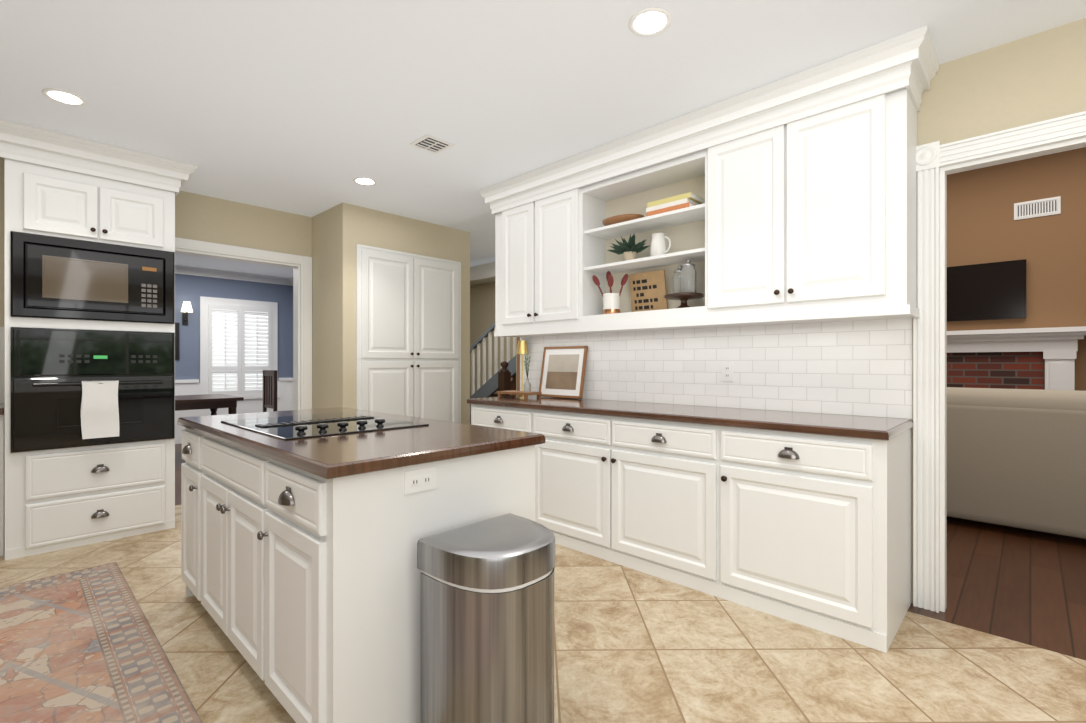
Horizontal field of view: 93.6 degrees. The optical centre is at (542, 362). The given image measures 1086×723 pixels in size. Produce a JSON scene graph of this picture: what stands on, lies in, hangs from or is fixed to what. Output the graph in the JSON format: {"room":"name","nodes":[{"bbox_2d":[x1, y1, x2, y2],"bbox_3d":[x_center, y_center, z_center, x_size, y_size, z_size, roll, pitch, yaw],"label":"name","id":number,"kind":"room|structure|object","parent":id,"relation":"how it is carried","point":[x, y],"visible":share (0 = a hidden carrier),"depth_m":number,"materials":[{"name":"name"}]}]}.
{"room":"kitchen","nodes":[
{"label":"kitchen","id":0,"kind":"room"},
{"bbox_2d":[0,157,311,535],"bbox_3d":[-4.154,-0.122,3.188,0.123,2.644,5.270,0,0,44],"label":"wall","id":1,"kind":"structure","parent":0,"point":[198,217],"depth_m":4.51,"materials":[{"name":"beige paint"}]},
{"bbox_2d":[175,237,311,409],"bbox_3d":[-2.775,0.079,4.616,0.152,2.243,1.290,0,0,44],"label":"door frame","id":2,"kind":"structure","parent":1,"relation":"attached to","point":[302,335],"depth_m":4.97,"materials":[{"name":"white wood"}]},
{"bbox_2d":[175,274,292,382],"bbox_3d":[-3.713,-0.122,3.742,0.006,2.644,6.680,0,0,44],"label":"wall","id":3,"kind":"structure","parent":0,"point":[191,289],"depth_m":4.55,"materials":[{"name":"blue paint"}]},
{"bbox_2d":[175,323,178,359],"bbox_3d":[-5.517,-0.325,7.499,0.020,0.550,0.280,0,0,44],"label":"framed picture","id":4,"kind":"object","parent":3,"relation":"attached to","point":[176,341],"visible":0.31,"depth_m":7.58},
{"bbox_2d":[181,301,192,324],"bbox_3d":[-5.306,-0.740,7.593,0.194,0.340,0.150,0,0,44],"label":"sconce","id":5,"kind":"object","parent":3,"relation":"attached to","point":[186,307],"visible":1,"depth_m":7.57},
{"bbox_2d":[175,265,287,443],"bbox_3d":[-6.507,-0.121,6.411,0.090,2.643,6.439,0,0,44],"label":"trim","id":6,"kind":"structure","parent":3,"relation":"attached to","point":[284,399],"depth_m":8.00,"materials":[{"name":"white wood"}]},
{"bbox_2d":[200,296,278,398],"bbox_3d":[-4.840,-0.218,8.174,0.066,1.597,1.143,0,0,44],"label":"window shutters","id":7,"kind":"object","parent":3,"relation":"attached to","point":[238,346],"visible":0.9,"depth_m":8.13,"materials":[{"name":"white wood"}]},
{"bbox_2d":[288,277,292,410],"bbox_3d":[-2.902,-0.121,7.358,3.810,2.643,0.090,0,0,44],"label":"trim","id":8,"kind":"structure","parent":3,"relation":"attached to","point":[290,280],"depth_m":8.71,"materials":[{"name":"white wood"}]},
{"bbox_2d":[312,202,469,423],"bbox_3d":[-1.591,-0.122,5.380,0.799,2.644,1.440,0,0,44],"label":"wall","id":9,"kind":"structure","parent":0,"point":[340,231],"depth_m":4.83,"materials":[{"name":"beige paint"}]},
{"bbox_2d":[356,244,460,422],"bbox_3d":[-1.282,0.057,5.071,0.069,2.287,1.174,0,0,44],"label":"cabinet","id":10,"kind":"object","parent":9,"relation":"attached to","point":[408,334],"visible":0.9,"depth_m":5.02,"materials":[{"name":"white wood"}]},
{"bbox_2d":[446,212,494,266],"bbox_3d":[-1.000,-1.794,8.412,6.330,0.100,4.419,0,0,44],"label":"ceiling","id":11,"kind":"structure","parent":0,"point":[481,229],"depth_m":7.03,"materials":[{"name":"paint"}]},
{"bbox_2d":[470,282,512,396],"bbox_3d":[-0.607,-0.272,8.824,6.330,2.944,0.120,0,0,44],"label":"wall","id":12,"kind":"structure","parent":0,"point":[482,308],"depth_m":9.20,"materials":[{"name":"beige paint"}]},
{"bbox_2d":[470,262,494,285],"bbox_3d":[-0.685,-1.540,8.525,6.010,0.240,0.379,0,0,44],"label":"trim","id":13,"kind":"structure","parent":12,"relation":"attached to","point":[482,274],"depth_m":8.63,"materials":[{"name":"white paint"}]},
{"bbox_2d":[516,337,516,395],"bbox_3d":[0.691,-0.272,5.606,0.004,2.944,2.700,0,0,44],"label":"wall","id":14,"kind":"structure","parent":0,"point":[516,337],"depth_m":4.63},
{"bbox_2d":[517,337,519,395],"bbox_3d":[1.230,-0.650,6.078,0.120,3.700,4.113,0,0,44],"label":"wall","id":15,"kind":"structure","parent":0,"point":[518,370],"depth_m":4.61,"materials":[{"name":"beige paint"}]},
{"bbox_2d":[0,443,1085,722],"bbox_3d":[-0.468,1.250,3.490,13.900,0.100,10.800,0,0,44],"label":"floor","id":16,"kind":"structure","parent":0,"point":[632,645],"depth_m":2.14,"materials":[{"name":"tile"}]},
{"bbox_2d":[0,415,3,555],"bbox_3d":[-4.602,0.760,2.258,0.513,0.880,3.046,0,0,44],"label":"base cabinet","id":17,"kind":"object","parent":16,"relation":"on","point":[1,479],"depth_m":3.17,"materials":[{"name":"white wood"}]},
{"bbox_2d":[0,403,3,414],"bbox_3d":[-4.591,0.300,2.248,0.543,0.040,3.046,0,0,44],"label":"countertop","id":18,"kind":"structure","parent":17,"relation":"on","point":[2,404],"depth_m":3.16,"materials":[{"name":"brown"}]},
{"bbox_2d":[0,119,83,559],"bbox_3d":[-3.449,-0.121,3.295,0.745,2.644,0.638,0,0,44],"label":"tall cabinet","id":19,"kind":"object","parent":16,"relation":"on","point":[44,169],"depth_m":3.21,"materials":[{"name":"white wood"}]},
{"bbox_2d":[0,562,201,722],"bbox_3d":[-0.997,1.195,0.955,5.162,0.008,0.883,0,0,44],"label":"rug","id":20,"kind":"object","parent":16,"relation":"on","point":[81,646],"visible":1,"depth_m":2.06,"materials":[{"name":"fabric"}]},
{"bbox_2d":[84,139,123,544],"bbox_3d":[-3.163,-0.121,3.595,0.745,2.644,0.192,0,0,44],"label":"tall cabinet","id":21,"kind":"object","parent":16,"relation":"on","point":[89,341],"depth_m":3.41,"materials":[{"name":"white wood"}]},
{"bbox_2d":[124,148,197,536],"bbox_3d":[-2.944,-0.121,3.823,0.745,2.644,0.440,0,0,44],"label":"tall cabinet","id":22,"kind":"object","parent":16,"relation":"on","point":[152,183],"depth_m":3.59,"materials":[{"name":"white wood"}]},
{"bbox_2d":[175,394,243,415],"bbox_3d":[-4.808,0.818,6.150,1.050,0.765,1.850,0,0,44],"label":"dining table","id":23,"kind":"object","parent":16,"relation":"on","point":[213,403],"visible":0.23,"depth_m":6.29,"materials":[{"name":"brown wood"}]},
{"bbox_2d":[263,370,276,411],"bbox_3d":[-3.898,0.650,6.885,0.450,1.100,0.430,0,0,44],"label":"dining chair","id":24,"kind":"object","parent":16,"relation":"on","point":[269,388],"visible":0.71,"depth_m":6.99,"materials":[{"name":"brown wood"}]},
{"bbox_2d":[177,423,534,722],"bbox_3d":[-0.950,0.760,2.295,1.739,0.880,0.856,0,0,44],"label":"kitchen island","id":25,"kind":"object","parent":16,"relation":"on","point":[304,531],"depth_m":1.61,"materials":[{"name":"white wood"}]},
{"bbox_2d":[177,415,544,482],"bbox_3d":[-0.935,0.300,2.316,1.788,0.040,0.865,0,0,44],"label":"island countertop","id":26,"kind":"structure","parent":25,"relation":"on","point":[398,448],"depth_m":1.77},
{"bbox_2d":[217,407,428,438],"bbox_3d":[-1.017,0.260,2.348,0.815,0.040,0.610,0,0,44],"label":"cooktop","id":27,"kind":"object","parent":26,"relation":"in","point":[306,423],"depth_m":2.34,"materials":[{"name":"black glass"}]},
{"bbox_2d":[417,513,554,722],"bbox_3d":[-0.135,0.863,1.575,0.315,0.670,0.383,0,0,44],"label":"trash can","id":28,"kind":"object","parent":16,"relation":"on","point":[487,621],"visible":1,"depth_m":1.45,"materials":[{"name":"metal"}]},
{"bbox_2d":[468,403,526,431],"bbox_3d":[-0.121,0.760,3.990,0.692,0.880,0.611,0,0,44],"label":"base cabinet","id":29,"kind":"object","parent":16,"relation":"on","point":[510,418],"depth_m":3.75,"materials":[{"name":"white wood"}]},
{"bbox_2d":[527,411,606,559],"bbox_3d":[0.373,0.760,3.519,0.673,0.880,0.611,0,0,44],"label":"base cabinet","id":30,"kind":"object","parent":16,"relation":"on","point":[571,463],"depth_m":3.27,"materials":[{"name":"white wood"}]},
{"bbox_2d":[607,415,714,595],"bbox_3d":[0.859,0.760,3.054,0.672,0.880,0.611,0,0,44],"label":"base cabinet","id":31,"kind":"object","parent":16,"relation":"on","point":[661,476],"depth_m":2.82,"materials":[{"name":"white wood"}]},
{"bbox_2d":[715,427,910,652],"bbox_3d":[1.363,0.760,2.572,0.723,0.880,0.611,0,0,44],"label":"base cabinet","id":32,"kind":"object","parent":16,"relation":"on","point":[801,518],"depth_m":2.32,"materials":[{"name":"white wood"}]},
{"bbox_2d":[467,395,912,442],"bbox_3d":[0.623,0.300,3.272,2.784,0.040,0.623,0,0,44],"label":"countertop","id":33,"kind":"structure","parent":32,"relation":"on","point":[880,429],"depth_m":2.72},
{"bbox_2d":[497,390,540,397],"bbox_3d":[-0.196,0.257,4.181,0.340,0.045,0.175,0,0,44],"label":"tray","id":34,"kind":"object","parent":33,"relation":"on","point":[514,393],"depth_m":4.11,"materials":[{"name":"brown wood"}]},
{"bbox_2d":[498,361,510,395],"bbox_3d":[-0.425,0.588,5.635,0.110,1.225,0.110,0,0,44],"label":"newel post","id":35,"kind":"object","parent":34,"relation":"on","point":[504,378],"visible":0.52,"depth_m":5.60,"materials":[{"name":"brown wood"}]},
{"bbox_2d":[516,341,527,395],"bbox_3d":[-0.177,0.044,4.367,0.110,0.470,0.110,0,0,44],"label":"light","id":36,"kind":"object","parent":34,"relation":"on","point":[522,348],"visible":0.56,"depth_m":4.33,"materials":[{"name":"gold metal"}]},
{"bbox_2d":[524,352,530,391],"bbox_3d":[-0.131,0.070,4.136,0.089,0.326,0.060,0,0,44],"label":"vase","id":37,"kind":"object","parent":34,"relation":"on","point":[527,385],"depth_m":4.12,"materials":[{"name":"clear glass"}]},
{"bbox_2d":[539,346,587,398],"bbox_3d":[0.155,0.071,4.070,0.450,0.408,0.091,0,0,44],"label":"framed picture","id":38,"kind":"object","parent":33,"relation":"on","point":[563,369],"visible":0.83,"depth_m":4.05,"materials":[{"name":"beige paper"}]},
{"bbox_2d":[947,326,1085,389],"bbox_3d":[4.415,0.427,5.669,2.350,1.545,0.298,0,0,44],"label":"fireplace","id":39,"kind":"object","parent":16,"relation":"on","point":[1036,358],"visible":0.25,"depth_m":5.26,"materials":[{"name":"red brick"}]},
{"bbox_2d":[947,387,1085,538],"bbox_3d":[3.919,0.695,3.595,2.816,1.010,0.997,0,0,44],"label":"sofa","id":40,"kind":"object","parent":16,"relation":"on","point":[1016,458],"visible":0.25,"depth_m":3.52,"materials":[{"name":"fabric"}]},
{"bbox_2d":[0,0,1085,277],"bbox_3d":[-2.253,-1.494,2.347,12.900,0.100,6.680,0,0,44],"label":"ceiling","id":41,"kind":"structure","parent":0,"point":[310,108],"depth_m":2.54,"materials":[{"name":"paint"}]},
{"bbox_2d":[42,88,86,105],"bbox_3d":[-2.595,-1.440,2.769,0.180,0.006,0.180,0,0,44],"label":"recessed light","id":42,"kind":"object","parent":41,"relation":"in","point":[64,97],"visible":1,"depth_m":2.77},
{"bbox_2d":[353,177,376,184],"bbox_3d":[-1.412,-1.440,4.047,0.180,0.006,0.180,0,0,44],"label":"recessed light","id":43,"kind":"object","parent":41,"relation":"in","point":[363,180],"visible":1,"depth_m":4.04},
{"bbox_2d":[409,134,454,153],"bbox_3d":[-0.731,-1.438,3.363,0.210,0.010,0.210,0,0,44],"label":"ceiling vent","id":44,"kind":"object","parent":41,"relation":"in","point":[432,144],"visible":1,"depth_m":3.35,"materials":[{"name":"white metal"}]},
{"bbox_2d":[629,7,671,35],"bbox_3d":[0.453,-1.440,2.159,0.180,0.006,0.180,0,0,44],"label":"recessed light","id":45,"kind":"object","parent":41,"relation":"in","point":[652,21],"visible":1,"depth_m":2.15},
{"bbox_2d":[530,18,1085,610],"bbox_3d":[2.155,-0.650,2.292,6.450,3.700,0.070,0,0,44],"label":"wall","id":46,"kind":"structure","parent":0,"point":[1040,76],"depth_m":2.31,"materials":[{"name":"beige paint"}]},
{"bbox_2d":[479,156,598,336],"bbox_3d":[-0.027,-0.834,4.048,1.028,1.218,0.400,0,0,44],"label":"upper cabinet","id":47,"kind":"object","parent":46,"relation":"attached to","point":[531,210],"depth_m":3.93,"materials":[{"name":"white wood"}]},
{"bbox_2d":[571,112,698,332],"bbox_3d":[0.678,-0.834,3.373,0.925,1.218,0.400,0,0,44],"label":"upper cabinet","id":48,"kind":"object","parent":46,"relation":"attached to","point":[620,176],"depth_m":3.47,"materials":[{"name":"white wood"}]},
{"bbox_2d":[592,271,627,313],"bbox_3d":[0.479,-0.494,3.595,0.255,0.319,0.126,0,0,44],"label":"crock","id":49,"kind":"object","parent":48,"relation":"in","point":[611,302],"visible":0.94,"depth_m":3.54,"materials":[{"name":"white ceramic"}]},
{"bbox_2d":[602,214,643,225],"bbox_3d":[0.556,-0.972,3.549,0.316,0.055,0.220,0,0,44],"label":"bowl","id":50,"kind":"object","parent":48,"relation":"in","point":[616,219],"visible":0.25,"depth_m":3.45,"materials":[{"name":"brown wood"}]},
{"bbox_2d":[607,234,648,260],"bbox_3d":[0.583,-0.789,3.501,0.325,0.212,0.210,0,0,44],"label":"potted plant","id":51,"kind":"object","parent":48,"relation":"in","point":[630,249],"visible":0.85,"depth_m":3.48,"materials":[{"name":"green plant"}]},
{"bbox_2d":[629,270,667,311],"bbox_3d":[0.727,-0.482,3.525,0.280,0.289,0.065,0,0,44],"label":"signboard","id":52,"kind":"object","parent":48,"relation":"in","point":[648,291],"visible":0.98,"depth_m":3.51,"materials":[{"name":"brown wood"}]},
{"bbox_2d":[650,233,670,255],"bbox_3d":[0.776,-0.765,3.353,0.148,0.165,0.108,0,0,44],"label":"pitcher","id":53,"kind":"object","parent":48,"relation":"in","point":[658,244],"visible":0.81,"depth_m":3.32,"materials":[{"name":"ceramic"}]},
{"bbox_2d":[646,192,704,215],"bbox_3d":[0.849,-0.990,3.269,0.311,0.091,0.200,0,0,44],"label":"books","id":54,"kind":"object","parent":48,"relation":"in","point":[685,200],"visible":0.52,"depth_m":3.18,"materials":[{"name":"paper"}]},
{"bbox_2d":[664,259,703,307],"bbox_3d":[0.892,-0.491,3.228,0.244,0.313,0.244,0,0,44],"label":"cake stand","id":55,"kind":"object","parent":48,"relation":"in","point":[685,283],"visible":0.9,"depth_m":3.16,"materials":[{"name":"brown wood"}]},
{"bbox_2d":[520,318,911,418],"bbox_3d":[0.817,0.025,3.515,2.825,0.509,0.010,0,0,44],"label":"tile backsplash","id":56,"kind":"structure","parent":46,"relation":"attached to","point":[861,368],"depth_m":3.06,"materials":[{"name":"white tile"}]},
{"bbox_2d":[691,25,938,327],"bbox_3d":[1.396,-0.834,2.688,1.059,1.218,0.400,0,0,44],"label":"upper cabinet","id":57,"kind":"object","parent":46,"relation":"attached to","point":[802,184],"depth_m":2.56,"materials":[{"name":"white wood"}]},
{"bbox_2d":[913,111,1085,612],"bbox_3d":[2.443,0.068,1.991,1.634,2.265,0.115,0,0,44],"label":"door frame","id":58,"kind":"structure","parent":46,"relation":"attached to","point":[932,158],"depth_m":2.47,"materials":[{"name":"white wood"}]},
{"bbox_2d":[947,147,1085,390],"bbox_3d":[5.385,-0.650,5.034,7.570,3.700,0.120,0,0,44],"label":"wall","id":59,"kind":"structure","parent":0,"point":[983,226],"depth_m":5.26,"materials":[{"name":"brown paint"}]},
{"bbox_2d":[947,259,1025,321],"bbox_3d":[4.601,-0.767,5.654,1.100,0.605,0.060,0,0,44],"label":"television","id":60,"kind":"object","parent":59,"relation":"attached to","point":[991,291],"visible":0.63,"depth_m":5.46,"materials":[{"name":"black plastic"}]},
{"bbox_2d":[1014,196,1060,219],"bbox_3d":[5.073,-1.587,5.240,0.345,0.175,0.012,0,0,44],"label":"air vent","id":61,"kind":"object","parent":59,"relation":"in","point":[1038,208],"visible":1,"depth_m":5.23,"materials":[{"name":"white metal"}]},
{"bbox_3d":[-1.038,1.250,8.322,6.400,0.100,4.600,0,0,44],"label":"floor","id":62,"kind":"structure","parent":0,"visible":0},
{"bbox_2d":[470,322,515,423],"bbox_3d":[-0.133,-0.142,7.358,2.820,2.684,1.305,0,0,44],"label":"stair railing","id":63,"kind":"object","parent":62,"relation":"on","point":[489,388],"depth_m":7.05,"materials":[{"name":"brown wood"}]}
]}

